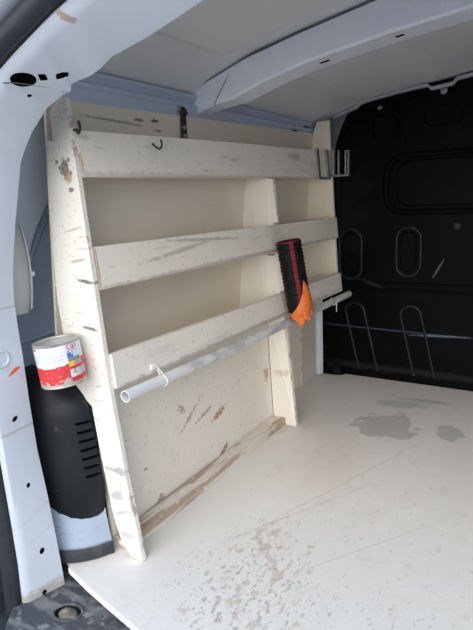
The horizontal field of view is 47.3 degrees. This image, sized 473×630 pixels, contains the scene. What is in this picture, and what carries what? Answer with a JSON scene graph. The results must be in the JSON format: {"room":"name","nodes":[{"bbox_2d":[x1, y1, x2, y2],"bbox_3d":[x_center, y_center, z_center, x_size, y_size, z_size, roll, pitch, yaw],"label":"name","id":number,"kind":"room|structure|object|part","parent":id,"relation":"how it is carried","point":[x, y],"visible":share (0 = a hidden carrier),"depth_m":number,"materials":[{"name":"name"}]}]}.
{"room":"vehicle interior","nodes":[
{"label":"vehicle interior","id":0,"kind":"room"},
{"bbox_2d":[16,203,101,472],"bbox_3d":[-0.152,-0.081,1.823,0.135,1.170,1.670,5,14,31],"label":"wall","id":1,"kind":"structure","parent":0,"point":[40,319],"depth_m":1.33,"materials":[{"name":"grey metal"}]},
{"bbox_2d":[0,610,9,629],"bbox_3d":[0.297,0.993,0.663,2.000,0.544,0.410,5,14,31],"label":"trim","id":2,"kind":"structure","parent":1,"relation":"attached to","point":[4,617],"depth_m":1.14,"materials":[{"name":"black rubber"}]},
{"bbox_2d":[5,570,130,629],"bbox_3d":[-0.230,0.659,0.964,0.660,0.023,0.389,5,14,31],"label":"plate","id":3,"kind":"object","parent":2,"relation":"on","point":[69,606],"visible":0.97,"depth_m":1.13,"materials":[{"name":"grey metal"}]},
{"bbox_2d":[0,350,9,368],"bbox_3d":[-0.470,0.088,1.082,0.008,0.038,0.038,5,14,31],"label":"trim","id":4,"kind":"structure","parent":1,"relation":"attached to","point":[1,351],"depth_m":1.09,"materials":[{"name":"white paint"}]},
{"bbox_2d":[0,0,20,611],"bbox_3d":[0.313,0.148,0.566,2.062,1.471,0.095,5,14,31],"label":"trim","id":5,"kind":"structure","parent":1,"relation":"attached to","point":[6,6],"depth_m":0.80,"materials":[{"name":"black rubber"}]},
{"bbox_2d":[8,366,20,376],"bbox_3d":[-0.456,0.115,1.107,0.001,0.015,0.034,4,14,29],"label":"scrap","id":6,"kind":"object","parent":1,"relation":"attached to","point":[15,369],"visible":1,"depth_m":1.11,"materials":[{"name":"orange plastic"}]},
{"bbox_2d":[13,225,34,315],"bbox_3d":[-0.491,-0.098,1.183,0.072,0.192,0.071,5,14,31],"label":"trim cover","id":7,"kind":"structure","parent":1,"relation":"attached to","point":[23,273],"depth_m":1.17,"materials":[{"name":"grey plastic"}]},
{"bbox_2d":[15,114,47,249],"bbox_3d":[-0.423,-0.225,1.284,0.128,0.540,0.511,5,14,31],"label":"trim","id":8,"kind":"structure","parent":1,"relation":"attached to","point":[32,200],"depth_m":1.20,"materials":[{"name":"white paint"}]},
{"bbox_2d":[0,0,65,614],"bbox_3d":[0.305,0.170,0.555,1.990,1.436,0.030,5,14,31],"label":"seal","id":9,"kind":"object","parent":1,"relation":"attached to","point":[27,16],"visible":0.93,"depth_m":0.84,"materials":[{"name":"black rubber"}]},
{"bbox_2d":[3,82,63,92],"bbox_3d":[-0.333,-0.376,0.892,0.096,0.014,0.005,-8,13,-22],"label":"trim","id":10,"kind":"structure","parent":1,"relation":"attached to","point":[3,82],"depth_m":0.88,"materials":[{"name":"grey metal"}]},
{"bbox_2d":[20,207,54,344],"bbox_3d":[-0.447,-0.173,1.347,0.044,0.498,0.518,7,15,38],"label":"trim","id":11,"kind":"structure","parent":1,"relation":"attached to","point":[45,218],"depth_m":1.30,"materials":[{"name":"grey metal"}]},
{"bbox_2d":[24,364,104,518],"bbox_3d":[-0.416,0.305,1.234,0.207,0.351,0.088,5,14,31],"label":"wheel arch cover","id":12,"kind":"object","parent":1,"relation":"attached to","point":[74,482],"visible":0.69,"depth_m":1.20,"materials":[{"name":"black plastic"}]},
{"bbox_2d":[50,463,111,550],"bbox_3d":[-0.415,0.449,1.246,0.219,0.220,0.130,5,14,31],"label":"trim","id":13,"kind":"structure","parent":1,"relation":"attached to","point":[71,533],"depth_m":1.23,"materials":[{"name":"paint"}]},
{"bbox_2d":[61,497,107,572],"bbox_3d":[0.768,0.519,1.459,2.200,0.074,1.590,5,14,31],"label":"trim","id":14,"kind":"structure","parent":1,"relation":"attached to","point":[65,566],"depth_m":1.25,"materials":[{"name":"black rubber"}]},
{"bbox_2d":[59,540,114,562],"bbox_3d":[-0.374,0.546,1.237,0.183,0.030,0.030,-3,12,-5],"label":"skirt","id":15,"kind":"object","parent":1,"relation":"attached to","point":[82,555],"visible":0.67,"depth_m":1.23,"materials":[{"name":"grey plastic"}]},
{"bbox_2d":[0,0,202,602],"bbox_3d":[-0.112,0.114,0.889,1.065,1.440,0.121,5,14,31],"label":"trim","id":16,"kind":"structure","parent":1,"relation":"attached to","point":[79,37],"depth_m":0.98,"materials":[{"name":"white paint"}]},
{"bbox_2d":[62,72,315,132],"bbox_3d":[-0.103,-0.613,1.681,0.136,0.086,1.520,5,14,31],"label":"roof rail","id":17,"kind":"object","parent":1,"relation":"attached to","point":[98,88],"depth_m":1.41,"materials":[{"name":"grey metal"}]},
{"bbox_2d":[315,300,322,373],"bbox_3d":[0.315,0.056,2.444,0.153,0.420,0.028,5,14,31],"label":"trim","id":18,"kind":"structure","parent":1,"relation":"attached to","point":[318,316],"depth_m":2.41,"materials":[{"name":"white paint"}]},
{"bbox_2d":[194,0,472,114],"bbox_3d":[0.703,-0.622,1.090,1.910,0.219,0.120,5,14,31],"label":"roof beam","id":19,"kind":"structure","parent":1,"relation":"attached to","point":[376,24],"depth_m":1.33,"materials":[{"name":"white metal"}]},
{"bbox_2d":[329,113,347,149],"bbox_3d":[0.395,-0.751,2.245,0.145,0.165,0.007,5,14,31],"label":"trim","id":20,"kind":"structure","parent":1,"relation":"attached to","point":[336,124],"depth_m":2.23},
{"bbox_2d":[66,373,472,629],"bbox_3d":[0.724,0.493,1.374,1.890,0.015,1.645,5,14,31],"label":"floor","id":21,"kind":"structure","parent":0,"point":[357,514],"depth_m":1.29,"materials":[{"name":"beige paint"}]},
{"bbox_2d":[44,96,349,561],"bbox_3d":[0.023,-0.116,1.731,0.235,1.082,1.368,5,14,31],"label":"shelving unit","id":22,"kind":"object","parent":21,"relation":"on","point":[166,230],"visible":0.96,"depth_m":1.47,"materials":[{"name":"beige paint"}]},
{"bbox_2d":[31,333,86,389],"bbox_3d":[-0.375,0.098,1.148,0.104,0.103,0.102,5,14,31],"label":"paint can","id":23,"kind":"object","parent":22,"relation":"attached to","point":[59,360],"visible":1,"depth_m":1.11,"materials":[{"name":"metal"}]},
{"bbox_3d":[-0.309,0.059,1.169,0.188,1.005,0.014,5,14,31],"label":"panel","id":24,"kind":"part","parent":22,"relation":"part of","materials":[{"name":"beige paint"}]},
{"bbox_3d":[-0.051,-0.296,1.745,0.066,0.645,1.351,5,14,31],"label":"panel","id":25,"kind":"part","parent":22,"relation":"part of","materials":[{"name":"beige paint"}]},
{"bbox_3d":[-0.142,-0.525,1.486,0.016,0.092,0.034,5,14,31],"label":"strap plate","id":26,"kind":"part","parent":22,"relation":"part of","materials":[{"name":"metal"}]},
{"bbox_3d":[-0.097,0.271,1.581,0.027,0.400,0.806,5,14,31],"label":"panel","id":27,"kind":"part","parent":22,"relation":"part of","materials":[{"name":"beige wood"}]},
{"bbox_2d":[121,291,351,402],"bbox_3d":[0.118,0.045,1.737,0.036,0.090,1.369,5,14,31],"label":"pipe","id":28,"kind":"object","parent":22,"relation":"attached to","point":[162,380],"visible":0.91,"depth_m":1.42,"materials":[{"name":"white plastic"}]},
{"bbox_2d":[276,238,313,327],"bbox_3d":[0.196,-0.105,1.788,0.122,0.293,0.087,-3,12,-3],"label":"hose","id":29,"kind":"object","parent":22,"relation":"hanging from","point":[296,288],"visible":1,"depth_m":1.75,"materials":[{"name":"black plastic"}]},
{"bbox_3d":[0.347,-0.447,2.262,0.167,0.688,0.016,5,14,31],"label":"panel","id":30,"kind":"part","parent":22,"relation":"part of","materials":[{"name":"beige paint"}]},
{"bbox_2d":[322,72,472,390],"bbox_3d":[1.156,-0.264,1.882,1.940,1.214,0.060,5,14,31],"label":"bulkhead","id":31,"kind":"object","parent":21,"relation":"on","point":[404,208],"visible":0.99,"depth_m":2.17,"materials":[{"name":"black plastic"}]},
{"bbox_3d":[1.155,-0.475,1.831,1.220,0.177,0.008,5,14,31],"label":"window panel","id":32,"kind":"part","parent":31,"relation":"part of","materials":[{"name":"black plastic"}]},
{"bbox_2d":[96,0,472,122],"bbox_3d":[0.716,-0.655,1.106,2.000,0.242,1.643,5,14,31],"label":"ceiling","id":33,"kind":"structure","parent":0,"point":[211,37],"depth_m":1.42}
]}

